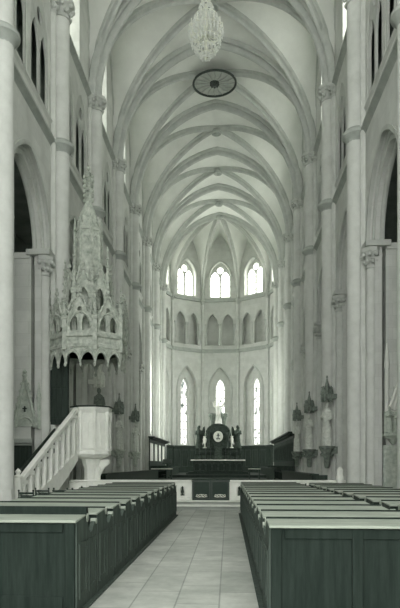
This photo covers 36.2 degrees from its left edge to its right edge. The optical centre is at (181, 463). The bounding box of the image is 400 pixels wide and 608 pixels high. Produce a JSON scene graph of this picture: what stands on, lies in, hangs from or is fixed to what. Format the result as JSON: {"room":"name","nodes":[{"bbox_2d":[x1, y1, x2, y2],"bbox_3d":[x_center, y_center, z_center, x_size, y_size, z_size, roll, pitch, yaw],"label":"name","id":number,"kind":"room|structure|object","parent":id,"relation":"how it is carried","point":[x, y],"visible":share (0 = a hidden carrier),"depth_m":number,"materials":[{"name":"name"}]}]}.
{"room":"church","nodes":[
{"label":"church","id":0,"kind":"room"},
{"bbox_2d":[14,252,102,479],"bbox_3d":[-7.176,-3.000,26.216,4.100,9.200,56.330,0,0,4],"label":"wall","id":1,"kind":"structure","parent":0,"point":[24,267],"depth_m":22.05,"materials":[{"name":"paint"}]},
{"bbox_2d":[14,439,32,474],"bbox_3d":[-6.840,0.325,22.004,3.000,2.450,0.240,0,0,4],"label":"panelling","id":2,"kind":"object","parent":1,"relation":"attached to","point":[22,448],"visible":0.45,"depth_m":21.90,"materials":[{"name":"brown wood"}]},
{"bbox_2d":[14,369,40,428],"bbox_3d":[-5.641,-2.325,21.951,1.240,2.150,0.207,0,0,4],"label":"niche","id":3,"kind":"object","parent":1,"relation":"attached to","point":[24,415],"visible":0.9,"depth_m":21.93,"materials":[{"name":"stone"}]},
{"bbox_2d":[14,0,126,276],"bbox_3d":[-6.901,-7.965,29.209,4.300,19.130,60.100,0,0,4],"label":"wall","id":4,"kind":"structure","parent":0,"point":[22,234],"depth_m":27.03,"materials":[{"name":"paint"}]},
{"bbox_2d":[14,0,159,479],"bbox_3d":[-4.792,-11.550,29.051,1.090,26.300,60.100,0,0,4],"label":"wall","id":5,"kind":"structure","parent":0,"point":[32,149],"depth_m":22.47,"materials":[{"name":"stone"}]},
{"bbox_2d":[14,49,159,332],"bbox_3d":[-4.353,-12.570,29.018,0.170,0.240,60.100,0,0,4],"label":"trim","id":6,"kind":"structure","parent":5,"relation":"attached to","point":[16,54],"depth_m":21.52,"materials":[{"name":"stone"}]},
{"bbox_2d":[14,63,161,340],"bbox_3d":[-4.303,-11.870,29.014,0.270,0.360,60.100,0,0,4],"label":"trim","id":7,"kind":"structure","parent":5,"relation":"attached to","point":[18,79],"depth_m":21.50,"materials":[{"name":"stone"}]},
{"bbox_2d":[70,35,161,284],"bbox_3d":[-4.293,-17.175,29.013,0.290,0.330,60.100,0,0,4],"label":"trim","id":8,"kind":"structure","parent":5,"relation":"attached to","point":[73,51],"depth_m":28.30,"materials":[{"name":"stone"}]},
{"bbox_2d":[166,445,174,466],"bbox_3d":[-1.526,-0.295,60.650,0.330,3.210,3.650,0,0,22],"label":"panelling","id":9,"kind":"object","parent":5,"relation":"attached to","point":[169,448],"visible":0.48,"depth_m":61.56,"materials":[{"name":"brown wood"}]},
{"bbox_2d":[89,509,258,607],"bbox_3d":[1.280,1.750,27.983,24.000,0.300,82.000,0,0,4],"label":"floor","id":10,"kind":"structure","parent":0,"point":[200,559],"depth_m":9.11,"materials":[{"name":"grey tile"}]},
{"bbox_2d":[0,0,20,500],"bbox_3d":[-5.222,-7.835,17.029,1.454,18.870,2.430,0,0,4],"label":"pier","id":11,"kind":"object","parent":10,"relation":"on","point":[10,39],"visible":0.93,"depth_m":16.76,"materials":[{"name":"stone"}]},
{"bbox_2d":[26,0,74,489],"bbox_3d":[-4.771,-7.835,23.022,1.454,18.870,2.430,0,0,4],"label":"pier","id":12,"kind":"object","parent":10,"relation":"on","point":[51,261],"visible":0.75,"depth_m":22.67,"materials":[{"name":"stone"}]},
{"bbox_2d":[14,354,112,498],"bbox_3d":[-4.473,-1.257,20.780,2.138,5.778,5.952,0,0,24],"label":"pulpit","id":13,"kind":"object","parent":10,"relation":"on","point":[88,427],"visible":0.88,"depth_m":22.00,"materials":[{"name":"white stone"}]},
{"bbox_2d":[50,165,128,376],"bbox_3d":[-3.483,-7.276,22.775,2.815,7.712,2.815,0,0,4],"label":"canopy","id":14,"kind":"object","parent":13,"relation":"attached to","point":[95,333],"visible":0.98,"depth_m":22.09,"materials":[{"name":"white stone"}]},
{"bbox_2d":[81,93,106,479],"bbox_3d":[-4.321,-7.835,29.015,1.454,18.870,2.430,0,0,4],"label":"pier","id":15,"kind":"object","parent":10,"relation":"on","point":[97,102],"visible":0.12,"depth_m":28.66,"materials":[{"name":"stone"}]},
{"bbox_2d":[88,366,105,387],"bbox_3d":[-3.922,-4.126,28.183,0.779,1.181,0.628,0,0,4],"label":"canopy","id":16,"kind":"object","parent":15,"relation":"attached to","point":[99,381],"visible":0.82,"depth_m":28.05,"materials":[{"name":"white stone"}]},
{"bbox_3d":[-3.902,-1.055,28.182,0.856,0.990,0.691,0,0,4],"label":"bracket","id":17,"kind":"object","parent":15,"relation":"attached to","visible":0},
{"bbox_2d":[94,388,105,405],"bbox_3d":[-3.790,-2.534,28.139,0.633,1.969,0.415,0,0,-39],"label":"saint statue","id":18,"kind":"object","parent":17,"relation":"on","point":[99,399],"visible":0.39,"depth_m":28.08,"materials":[{"name":"stone"}]},
{"bbox_2d":[107,157,126,472],"bbox_3d":[-3.847,-7.835,35.007,1.490,18.870,2.419,0,0,4],"label":"pier","id":19,"kind":"object","parent":10,"relation":"on","point":[115,383],"depth_m":34.66,"materials":[{"name":"stone"}]},
{"bbox_2d":[111,393,123,413],"bbox_3d":[-3.611,-3.376,34.187,0.779,1.181,0.628,0,0,4],"label":"canopy","id":20,"kind":"object","parent":19,"relation":"attached to","point":[118,406],"visible":0.98,"depth_m":34.02,"materials":[{"name":"stone"}]},
{"bbox_2d":[115,415,123,449],"bbox_3d":[-3.482,-1.762,34.149,0.423,1.924,0.476,0,0,16],"label":"saint statue","id":21,"kind":"object","parent":19,"relation":"on","point":[119,426],"visible":1,"depth_m":34.04,"materials":[{"name":"stone"}]},
{"bbox_2d":[82,515,177,607],"bbox_3d":[-1.587,1.588,12.780,2.000,0.024,12.750,0,0,4],"label":"platform","id":22,"kind":"object","parent":10,"relation":"on","point":[100,592],"visible":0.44,"depth_m":8.89,"materials":[{"name":"brown wood"}]},
{"bbox_2d":[0,506,96,607],"bbox_3d":[-2.028,1.032,7.042,1.928,1.095,1.040,0,0,4],"label":"wooden pew","id":23,"kind":"object","parent":22,"relation":"on","point":[48,554],"visible":1,"depth_m":6.54,"materials":[{"name":"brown wood"}]},
{"bbox_2d":[0,501,125,575],"bbox_3d":[-1.871,1.067,9.136,1.928,1.025,1.040,0,0,4],"label":"wooden pew","id":24,"kind":"object","parent":22,"relation":"on","point":[119,517],"visible":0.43,"depth_m":8.97,"materials":[{"name":"brown wood"}]},
{"bbox_2d":[11,497,135,563],"bbox_3d":[-1.792,1.067,10.183,1.928,1.025,1.040,0,0,4],"label":"wooden pew","id":25,"kind":"object","parent":22,"relation":"on","point":[130,506],"visible":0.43,"depth_m":10.02,"materials":[{"name":"brown wood"}]},
{"bbox_2d":[33,494,143,553],"bbox_3d":[-1.713,1.067,11.230,1.928,1.025,1.040,0,0,4],"label":"wooden pew","id":26,"kind":"object","parent":22,"relation":"on","point":[136,498],"visible":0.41,"depth_m":11.12,"materials":[{"name":"brown wood"}]},
{"bbox_2d":[88,506,112,591],"bbox_3d":[-1.949,1.067,8.089,1.928,1.025,1.040,0,0,4],"label":"wooden pew","id":27,"kind":"object","parent":22,"relation":"on","point":[104,524],"visible":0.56,"depth_m":7.92,"materials":[{"name":"brown wood"}]},
{"bbox_2d":[51,492,150,545],"bbox_3d":[-1.635,1.067,12.277,1.928,1.025,1.040,0,0,4],"label":"wooden pew","id":28,"kind":"object","parent":22,"relation":"on","point":[144,495],"visible":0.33,"depth_m":12.11,"materials":[{"name":"brown wood"}]},
{"bbox_2d":[64,489,156,538],"bbox_3d":[-1.556,1.067,13.324,1.928,1.025,1.040,0,0,4],"label":"wooden pew","id":29,"kind":"object","parent":22,"relation":"on","point":[151,493],"visible":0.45,"depth_m":13.22,"materials":[{"name":"brown wood"}]},
{"bbox_2d":[78,488,161,532],"bbox_3d":[-1.477,1.067,14.371,1.928,1.025,1.040,0,0,4],"label":"wooden pew","id":30,"kind":"object","parent":22,"relation":"on","point":[157,490],"visible":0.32,"depth_m":14.26,"materials":[{"name":"brown wood"}]},
{"bbox_2d":[87,486,165,527],"bbox_3d":[-1.399,1.067,15.418,1.928,1.025,1.040,0,0,4],"label":"wooden pew","id":31,"kind":"object","parent":22,"relation":"on","point":[162,488],"visible":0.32,"depth_m":15.22,"materials":[{"name":"brown wood"}]},
{"bbox_2d":[97,485,169,523],"bbox_3d":[-1.320,1.067,16.465,1.928,1.025,1.040,0,0,4],"label":"wooden pew","id":32,"kind":"object","parent":22,"relation":"on","point":[167,488],"visible":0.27,"depth_m":16.36,"materials":[{"name":"brown wood"}]},
{"bbox_2d":[104,483,173,519],"bbox_3d":[-1.241,1.067,17.512,1.928,1.025,1.040,0,0,4],"label":"wooden pew","id":33,"kind":"object","parent":22,"relation":"on","point":[171,487],"visible":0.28,"depth_m":17.38,"materials":[{"name":"brown wood"}]},
{"bbox_2d":[112,482,176,517],"bbox_3d":[-1.163,1.067,18.559,1.928,1.025,1.040,0,0,4],"label":"wooden pew","id":34,"kind":"object","parent":22,"relation":"on","point":[173,483],"visible":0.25,"depth_m":18.53,"materials":[{"name":"brown wood"}]},
{"bbox_2d":[125,203,141,471],"bbox_3d":[-3.397,-7.835,41.000,1.490,18.870,2.419,0,0,4],"label":"pier","id":35,"kind":"object","parent":10,"relation":"on","point":[132,362],"depth_m":40.65,"materials":[{"name":"stone"}]},
{"bbox_2d":[132,423,139,451],"bbox_3d":[-3.029,-1.762,40.137,0.597,1.924,0.403,0,0,-39],"label":"saint statue","id":36,"kind":"object","parent":35,"relation":"on","point":[135,431],"visible":1,"depth_m":40.04,"materials":[{"name":"stone"}]},
{"bbox_2d":[139,236,152,470],"bbox_3d":[-3.006,-7.835,46.640,1.330,18.870,2.019,0,0,20],"label":"pier","id":37,"kind":"object","parent":10,"relation":"on","point":[144,366],"visible":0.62,"depth_m":46.64,"materials":[{"name":"stone"}]},
{"bbox_2d":[152,262,160,437],"bbox_3d":[-2.317,-7.835,52.973,1.047,18.870,1.354,0,0,4],"label":"pier","id":38,"kind":"object","parent":10,"relation":"on","point":[156,267],"visible":0.7,"depth_m":52.63,"materials":[{"name":"stone"}]},
{"bbox_2d":[160,283,167,439],"bbox_3d":[-1.867,-7.835,58.966,1.047,18.870,1.354,0,0,4],"label":"pier","id":39,"kind":"object","parent":10,"relation":"on","point":[163,287],"visible":0.71,"depth_m":58.63,"materials":[{"name":"stone"}]},
{"bbox_2d":[171,294,174,444],"bbox_3d":[-0.983,-7.825,62.424,0.600,18.850,0.600,0,0,4],"label":"shaft","id":40,"kind":"object","parent":10,"relation":"on","point":[173,295],"visible":0.94,"depth_m":62.32,"materials":[{"name":"stone"}]},
{"bbox_2d":[201,299,204,445],"bbox_3d":[2.161,-7.825,64.366,0.600,18.850,0.600,0,0,4],"label":"shaft","id":41,"kind":"object","parent":10,"relation":"on","point":[202,300],"visible":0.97,"depth_m":64.27,"materials":[{"name":"stone"}]},
{"bbox_2d":[177,502,239,509],"bbox_3d":[2.629,1.480,45.932,10.800,0.240,49.000,0,0,4],"label":"step","id":42,"kind":"structure","parent":10,"relation":"on","point":[224,503],"depth_m":21.56,"materials":[{"name":"stone"}]},
{"bbox_2d":[235,299,239,425],"bbox_3d":[5.847,-7.825,64.089,0.600,18.850,0.600,0,0,4],"label":"shaft","id":43,"kind":"object","parent":10,"relation":"on","point":[236,300],"visible":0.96,"depth_m":63.97,"materials":[{"name":"stone"}]},
{"bbox_2d":[239,513,264,607],"bbox_3d":[2.199,1.588,12.721,1.800,0.024,13.800,0,0,4],"label":"platform","id":44,"kind":"object","parent":10,"relation":"on","point":[255,581],"visible":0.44,"depth_m":8.97,"materials":[{"name":"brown wood"}]},
{"bbox_2d":[242,485,309,524],"bbox_3d":[2.443,1.067,15.831,1.728,1.025,1.040,0,0,4],"label":"wooden pew","id":45,"kind":"object","parent":44,"relation":"on","point":[243,485],"visible":0.09,"depth_m":15.80,"materials":[{"name":"brown wood"}]},
{"bbox_2d":[243,487,316,528],"bbox_3d":[2.364,1.067,14.784,1.728,1.025,1.040,0,0,4],"label":"wooden pew","id":46,"kind":"object","parent":44,"relation":"on","point":[244,487],"visible":0.16,"depth_m":14.69,"materials":[{"name":"brown wood"}]},
{"bbox_2d":[245,489,323,532],"bbox_3d":[2.286,1.067,13.737,1.728,1.025,1.040,0,0,4],"label":"wooden pew","id":47,"kind":"object","parent":44,"relation":"on","point":[246,490],"visible":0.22,"depth_m":13.66,"materials":[{"name":"brown wood"}]},
{"bbox_2d":[246,491,330,540],"bbox_3d":[2.207,1.067,12.690,1.728,1.025,1.040,0,0,4],"label":"wooden pew","id":48,"kind":"object","parent":44,"relation":"on","point":[247,491],"visible":0.19,"depth_m":12.61,"materials":[{"name":"brown wood"}]},
{"bbox_2d":[247,493,340,547],"bbox_3d":[2.128,1.067,11.643,1.728,1.025,1.040,0,0,4],"label":"wooden pew","id":49,"kind":"object","parent":44,"relation":"on","point":[249,494],"visible":0.16,"depth_m":11.56,"materials":[{"name":"brown wood"}]},
{"bbox_2d":[249,496,354,555],"bbox_3d":[2.050,1.067,10.596,1.728,1.025,1.040,0,0,4],"label":"wooden pew","id":50,"kind":"object","parent":44,"relation":"on","point":[252,498],"visible":0.21,"depth_m":10.50,"materials":[{"name":"brown wood"}]},
{"bbox_2d":[251,499,368,567],"bbox_3d":[1.971,1.067,9.549,1.728,1.025,1.040,0,0,4],"label":"wooden pew","id":51,"kind":"object","parent":44,"relation":"on","point":[255,501],"visible":0.18,"depth_m":9.42,"materials":[{"name":"brown wood"}]},
{"bbox_2d":[254,504,388,582],"bbox_3d":[1.892,1.067,8.502,1.728,1.025,1.040,0,0,4],"label":"wooden pew","id":52,"kind":"object","parent":44,"relation":"on","point":[259,507],"visible":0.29,"depth_m":8.33,"materials":[{"name":"brown wood"}]},
{"bbox_2d":[258,509,399,599],"bbox_3d":[1.814,1.067,7.455,1.728,1.025,1.040,0,0,4],"label":"wooden pew","id":53,"kind":"object","parent":44,"relation":"on","point":[264,513],"visible":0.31,"depth_m":7.28,"materials":[{"name":"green wood"}]},
{"bbox_2d":[262,517,399,607],"bbox_3d":[1.735,1.067,6.408,1.728,1.025,1.040,0,0,4],"label":"wooden pew","id":54,"kind":"object","parent":44,"relation":"on","point":[308,562],"visible":1,"depth_m":5.96,"materials":[{"name":"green wood"}]},
{"bbox_2d":[265,292,269,444],"bbox_3d":[8.665,-7.825,61.699,0.600,18.850,0.600,0,0,4],"label":"shaft","id":55,"kind":"object","parent":10,"relation":"on","point":[266,293],"visible":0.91,"depth_m":61.56,"materials":[{"name":"stone"}]},
{"bbox_2d":[271,281,278,465],"bbox_3d":[9.022,-7.835,58.147,1.047,18.870,1.354,0,0,4],"label":"pier","id":56,"kind":"object","parent":10,"relation":"on","point":[275,284],"visible":0.51,"depth_m":57.83,"materials":[{"name":"stone"}]},
{"bbox_2d":[276,259,284,435],"bbox_3d":[8.572,-7.835,52.154,1.047,18.870,1.354,0,0,4],"label":"pier","id":57,"kind":"object","parent":10,"relation":"on","point":[280,264],"visible":0.55,"depth_m":51.83,"materials":[{"name":"stone"}]},
{"bbox_2d":[283,232,293,432],"bbox_3d":[8.304,-7.835,45.806,1.330,18.870,2.052,0,0,-11],"label":"pier","id":58,"kind":"object","parent":10,"relation":"on","point":[287,237],"visible":0.5,"depth_m":45.83,"materials":[{"name":"stone"}]},
{"bbox_2d":[291,198,304,471],"bbox_3d":[7.850,-7.835,40.155,1.490,18.870,2.419,0,0,4],"label":"pier","id":59,"kind":"object","parent":10,"relation":"on","point":[296,203],"depth_m":39.83,"materials":[{"name":"stone"}]},
{"bbox_2d":[292,422,300,450],"bbox_3d":[7.359,-1.762,39.355,0.403,1.924,0.597,0,0,-43],"label":"saint statue","id":60,"kind":"object","parent":59,"relation":"on","point":[296,430],"visible":0.98,"depth_m":39.25,"materials":[{"name":"stone"}]},
{"bbox_2d":[292,403,303,420],"bbox_3d":[7.494,-3.376,39.379,0.779,1.181,0.628,0,0,4],"label":"canopy","id":61,"kind":"object","parent":59,"relation":"attached to","point":[296,414],"visible":1,"depth_m":39.24,"materials":[{"name":"stone"}]},
{"bbox_2d":[301,150,321,474],"bbox_3d":[7.400,-7.835,34.162,1.490,18.870,2.419,0,0,4],"label":"pier","id":62,"kind":"object","parent":10,"relation":"on","point":[313,328],"depth_m":33.74,"materials":[{"name":"stone"}]},
{"bbox_2d":[304,414,312,448],"bbox_3d":[6.913,-1.762,33.367,0.427,1.924,0.454,0,0,-2],"label":"saint statue","id":63,"kind":"object","parent":62,"relation":"on","point":[309,423],"visible":0.98,"depth_m":33.26,"materials":[{"name":"stone"}]},
{"bbox_2d":[304,391,316,412],"bbox_3d":[7.044,-3.376,33.386,0.779,1.181,0.628,0,0,4],"label":"canopy","id":64,"kind":"object","parent":62,"relation":"attached to","point":[309,405],"visible":1,"depth_m":33.24,"materials":[{"name":"stone"}]},
{"bbox_2d":[317,82,346,479],"bbox_3d":[6.950,-7.835,28.169,1.490,18.870,2.419,0,0,4],"label":"pier","id":65,"kind":"object","parent":10,"relation":"on","point":[332,299],"depth_m":27.76,"materials":[{"name":"stone"}]},
{"bbox_2d":[320,402,332,445],"bbox_3d":[6.457,-1.784,27.369,0.415,1.969,0.633,0,0,-43],"label":"saint statue","id":66,"kind":"object","parent":65,"relation":"on","point":[326,416],"visible":0.97,"depth_m":27.27,"materials":[{"name":"stone"}]},
{"bbox_2d":[320,376,336,401],"bbox_3d":[6.593,-3.376,27.393,0.779,1.181,0.628,0,0,4],"label":"canopy","id":67,"kind":"object","parent":65,"relation":"attached to","point":[327,393],"visible":1,"depth_m":27.25,"materials":[{"name":"stone"}]},
{"bbox_2d":[341,0,390,485],"bbox_3d":[6.523,-7.835,22.174,1.454,18.870,2.430,0,0,4],"label":"pier","id":68,"kind":"object","parent":10,"relation":"on","point":[361,253],"visible":0.89,"depth_m":21.86,"materials":[{"name":"stone"}]},
{"bbox_2d":[390,0,399,488],"bbox_3d":[6.252,-7.835,16.167,1.454,18.870,2.430,0,0,4],"label":"pier","id":69,"kind":"object","parent":10,"relation":"on","point":[395,15],"visible":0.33,"depth_m":16.15,"materials":[{"name":"stone"}]},
{"bbox_3d":[4.138,1.588,13.102,1.630,0.024,10.650,0,0,4],"label":"platform","id":70,"kind":"object","parent":10,"relation":"on","visible":0},
{"bbox_2d":[314,484,372,488],"bbox_3d":[4.415,1.067,16.786,1.578,1.025,1.040,0,0,4],"label":"wooden pew","id":71,"kind":"object","parent":70,"relation":"on","point":[315,485],"visible":0.19,"depth_m":16.58,"materials":[{"name":"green wood"}]},
{"bbox_2d":[324,487,393,491],"bbox_3d":[4.258,1.067,14.692,1.578,1.025,1.040,0,0,4],"label":"wooden pew","id":72,"kind":"object","parent":70,"relation":"on","point":[327,488],"visible":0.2,"depth_m":14.52,"materials":[{"name":"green wood"}]},
{"bbox_2d":[331,489,399,495],"bbox_3d":[4.179,1.067,13.645,1.578,1.025,1.040,0,0,4],"label":"wooden pew","id":73,"kind":"object","parent":70,"relation":"on","point":[334,490],"visible":0.16,"depth_m":13.45,"materials":[{"name":"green wood"}]},
{"bbox_2d":[341,491,399,498],"bbox_3d":[4.101,1.067,12.598,1.578,1.025,1.040,0,0,4],"label":"wooden pew","id":74,"kind":"object","parent":70,"relation":"on","point":[344,493],"visible":0.19,"depth_m":12.45,"materials":[{"name":"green wood"}]},
{"bbox_2d":[351,493,399,499],"bbox_3d":[4.022,1.067,11.551,1.578,1.025,1.040,0,0,4],"label":"wooden pew","id":75,"kind":"object","parent":70,"relation":"on","point":[357,496],"visible":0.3,"depth_m":11.50,"materials":[{"name":"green wood"}]},
{"bbox_2d":[364,496,399,506],"bbox_3d":[3.943,1.067,10.504,1.578,1.025,1.040,0,0,4],"label":"wooden pew","id":76,"kind":"object","parent":70,"relation":"on","point":[369,499],"visible":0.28,"depth_m":10.31,"materials":[{"name":"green wood"}]},
{"bbox_2d":[379,500,399,509],"bbox_3d":[3.865,1.067,9.457,1.578,1.025,1.040,0,0,4],"label":"wooden pew","id":77,"kind":"object","parent":70,"relation":"on","point":[389,504],"visible":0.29,"depth_m":9.24,"materials":[{"name":"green wood"}]},
{"bbox_2d":[177,482,239,506],"bbox_3d":[2.629,1.404,45.932,10.900,0.187,49.200,0,0,4],"label":"floor","id":78,"kind":"structure","parent":0,"point":[229,500],"depth_m":21.89,"materials":[{"name":"white stone"}]},
{"bbox_2d":[101,470,157,479],"bbox_3d":[-2.744,0.927,35.154,0.700,1.045,19.300,0,0,4],"label":"bench","id":79,"kind":"object","parent":78,"relation":"on","point":[143,474],"visible":0.49,"depth_m":32.99,"materials":[{"name":"brown wood"}]},
{"bbox_2d":[69,480,191,499],"bbox_3d":[-1.888,0.945,22.455,4.510,0.730,0.340,0,0,4],"label":"rail","id":80,"kind":"object","parent":78,"relation":"on","point":[184,487],"visible":0.26,"depth_m":22.23,"materials":[{"name":"white stone"}]},
{"bbox_2d":[192,479,228,499],"bbox_3d":[1.038,0.935,22.090,1.338,0.750,0.098,0,0,4],"label":"gate","id":81,"kind":"object","parent":78,"relation":"on","point":[202,489],"visible":1,"depth_m":22.09,"materials":[{"name":"wood"}]},
{"bbox_2d":[260,431,294,479],"bbox_3d":[7.284,-0.400,48.490,1.480,3.420,17.600,0,0,4],"label":"stall","id":82,"kind":"object","parent":78,"relation":"on","point":[283,446],"visible":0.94,"depth_m":45.24,"materials":[{"name":"brown wood"}]},
{"bbox_2d":[230,480,345,499],"bbox_3d":[3.786,0.945,22.028,4.110,0.730,0.340,0,0,4],"label":"rail","id":83,"kind":"object","parent":78,"relation":"on","point":[235,488],"visible":0.2,"depth_m":21.96,"materials":[{"name":"white stone"}]},
{"bbox_2d":[281,470,327,479],"bbox_3d":[6.067,0.927,31.634,0.700,1.045,13.600,0,0,4],"label":"bench","id":84,"kind":"object","parent":78,"relation":"on","point":[286,475],"visible":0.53,"depth_m":28.70,"materials":[{"name":"brown wood"}]},
{"bbox_2d":[86,0,335,298],"bbox_3d":[1.548,-20.642,31.540,12.300,6.862,66.014,0,0,4],"label":"ceiling","id":85,"kind":"structure","parent":0,"point":[230,166],"depth_m":39.27,"materials":[{"name":"paint"}]},
{"bbox_2d":[188,0,223,62],"bbox_3d":[1.002,-20.160,25.599,1.500,6.680,1.535,0,0,-14],"label":"crystal chandelier","id":86,"kind":"object","parent":85,"relation":"hanging from","point":[205,43],"visible":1,"depth_m":25.43,"materials":[{"name":"glass"}]},
{"bbox_2d":[192,69,236,97],"bbox_3d":[2.002,-23.315,37.581,2.736,0.230,2.736,0,0,4],"label":"rosette","id":87,"kind":"object","parent":85,"relation":"attached to","point":[212,83],"visible":1,"depth_m":37.52,"materials":[{"name":"stone"}]},
{"bbox_2d":[158,472,278,481],"bbox_3d":[3.304,1.090,54.907,10.300,0.440,20.000,0,0,4],"label":"floor","id":88,"kind":"structure","parent":0,"point":[181,475],"depth_m":48.30,"materials":[{"name":"brown wood"}]},
{"bbox_2d":[148,436,178,477],"bbox_3d":[-1.374,-0.400,52.049,1.480,3.420,11.800,0,0,4],"label":"stall","id":89,"kind":"object","parent":88,"relation":"on","point":[156,446],"visible":0.76,"depth_m":50.10,"materials":[{"name":"brown wood"}]},
{"bbox_2d":[186,423,248,474],"bbox_3d":[3.004,-1.269,50.918,5.200,4.278,1.900,0,0,4],"label":"altar","id":90,"kind":"object","parent":88,"relation":"on","point":[218,435],"visible":0.99,"depth_m":51.03,"materials":[{"name":"brown wood"}]},
{"bbox_2d":[195,426,204,447],"bbox_3d":[1.433,-2.293,51.593,0.800,1.926,0.748,0,0,33],"label":"angel statue","id":91,"kind":"object","parent":90,"relation":"on","point":[200,433],"visible":1,"depth_m":51.41,"materials":[{"name":"grey stone"}]},
{"bbox_2d":[212,399,223,423],"bbox_3d":[3.050,-4.430,51.457,0.979,2.200,0.376,0,0,8],"label":"statue","id":92,"kind":"object","parent":90,"relation":"on","point":[218,408],"visible":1,"depth_m":51.35,"materials":[{"name":"white stone"}]},
{"bbox_2d":[231,425,241,447],"bbox_3d":[4.658,-2.293,51.350,0.800,1.926,0.748,0,0,-24],"label":"angel statue","id":93,"kind":"object","parent":90,"relation":"on","point":[236,433],"visible":0.98,"depth_m":51.18,"materials":[{"name":"grey stone"}]},
{"bbox_2d":[166,236,273,445],"bbox_3d":[3.826,-11.550,61.856,14.604,26.300,7.284,0,0,4],"label":"wall","id":94,"kind":"structure","parent":0,"point":[220,318],"depth_m":63.95,"materials":[{"name":"stone"}]},
{"bbox_2d":[181,379,186,444],"bbox_3d":[0.095,-5.525,64.194,1.060,7.110,0.110,0,0,-32],"label":"window","id":95,"kind":"structure","parent":94,"relation":"in","point":[183,384],"depth_m":64.27,"materials":[{"name":"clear glass"}]},
{"bbox_2d":[174,445,195,471],"bbox_3d":[0.679,-0.295,63.250,3.650,3.210,0.330,0,0,-32],"label":"panelling","id":96,"kind":"object","parent":94,"relation":"attached to","point":[183,455],"visible":0.55,"depth_m":62.99,"materials":[{"name":"brown wood"}]},
{"bbox_2d":[178,261,192,295],"bbox_3d":[0.235,-19.400,63.969,2.260,3.760,0.140,0,0,-32],"label":"window","id":97,"kind":"structure","parent":94,"relation":"in","point":[185,274],"depth_m":64.05,"materials":[{"name":"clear glass"}]},
{"bbox_2d":[166,288,272,352],"bbox_3d":[3.795,-14.510,61.446,12.295,5.640,5.907,0,0,4],"label":"trim","id":98,"kind":"structure","parent":94,"relation":"attached to","point":[168,293],"depth_m":63.47,"materials":[{"name":"stone"}]},
{"bbox_2d":[210,264,230,296],"bbox_3d":[4.054,-19.400,64.900,2.260,3.760,0.140,0,0,4],"label":"window","id":99,"kind":"structure","parent":94,"relation":"in","point":[220,279],"depth_m":64.91,"materials":[{"name":"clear glass"}]},
{"bbox_2d":[216,379,224,422],"bbox_3d":[4.074,-5.525,65.164,1.060,7.110,0.110,0,0,4],"label":"window","id":100,"kind":"structure","parent":94,"relation":"in","point":[220,388],"depth_m":65.18,"materials":[{"name":"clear glass"}]},
{"bbox_2d":[240,445,266,472],"bbox_3d":[7.146,-0.295,62.764,3.650,3.210,0.330,0,0,40],"label":"panelling","id":101,"kind":"object","parent":94,"relation":"attached to","point":[254,456],"visible":0.64,"depth_m":62.62,"materials":[{"name":"brown wood"}]},
{"bbox_2d":[247,259,261,294],"bbox_3d":[7.692,-19.400,63.408,2.260,3.760,0.140,0,0,40],"label":"window","id":102,"kind":"structure","parent":94,"relation":"in","point":[254,275],"depth_m":63.53,"materials":[{"name":"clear glass"}]},
{"bbox_2d":[253,378,259,444],"bbox_3d":[7.863,-5.525,63.611,1.060,7.110,0.110,0,0,40],"label":"window","id":103,"kind":"structure","parent":94,"relation":"in","point":[256,388],"depth_m":63.75,"materials":[{"name":"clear glass"}]},
{"bbox_2d":[293,0,396,485],"bbox_3d":[7.464,-11.550,28.130,1.050,26.300,60.100,0,0,4],"label":"wall","id":104,"kind":"structure","parent":0,"point":[381,134],"depth_m":21.12,"materials":[{"name":"stone"}]},
{"bbox_2d":[265,445,272,466],"bbox_3d":[8.937,-0.295,59.863,0.330,3.210,3.650,0,0,-14],"label":"panelling","id":105,"kind":"object","parent":104,"relation":"attached to","point":[269,451],"visible":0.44,"depth_m":60.85,"materials":[{"name":"brown wood"}]},
{"bbox_2d":[278,28,346,281],"bbox_3d":[6.945,-17.175,28.169,0.290,0.330,60.100,0,0,4],"label":"trim","id":106,"kind":"structure","parent":104,"relation":"attached to","point":[344,44],"depth_m":27.04,"materials":[{"name":"stone"}]},
{"bbox_2d":[278,28,396,337],"bbox_3d":[6.955,-11.870,28.168,0.270,0.360,60.100,0,0,4],"label":"trim","id":107,"kind":"structure","parent":104,"relation":"attached to","point":[392,58],"depth_m":20.24,"materials":[{"name":"stone"}]},
{"bbox_2d":[340,0,396,242],"bbox_3d":[9.553,-7.965,27.973,4.300,19.130,60.100,0,0,4],"label":"wall","id":108,"kind":"structure","parent":0,"point":[391,210],"depth_m":26.23,"materials":[{"name":"paint"}]},
{"bbox_2d":[382,242,396,486],"bbox_3d":[9.378,-3.000,24.973,4.100,9.200,56.330,0,0,4],"label":"wall","id":109,"kind":"structure","parent":0,"point":[389,258],"depth_m":21.07,"materials":[{"name":"stone"}]},
{"bbox_2d":[382,406,396,444],"bbox_3d":[7.253,-1.325,20.991,0.720,1.309,0.470,0,0,4],"label":"relief","id":110,"kind":"object","parent":109,"relation":"attached to","point":[390,418],"visible":0.89,"depth_m":20.89,"materials":[{"name":"stone"}]},
{"bbox_2d":[382,433,396,444],"bbox_3d":[7.253,-0.860,20.991,0.720,0.380,0.470,0,0,4],"label":"shelf","id":111,"kind":"object","parent":110,"relation":"attached to","point":[392,437],"depth_m":20.87,"materials":[{"name":"stone"}]},
{"bbox_2d":[383,445,396,488],"bbox_3d":[8.200,0.450,20.914,2.600,2.200,0.120,0,0,4],"label":"panelling","id":112,"kind":"object","parent":109,"relation":"attached to","point":[389,451],"visible":0.56,"depth_m":20.94,"materials":[{"name":"stone"}]},
{"bbox_2d":[384,343,396,411],"bbox_3d":[7.971,-3.250,20.928,2.100,2.900,0.207,0,0,4],"label":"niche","id":113,"kind":"object","parent":109,"relation":"attached to","point":[393,403],"visible":0.74,"depth_m":20.94,"materials":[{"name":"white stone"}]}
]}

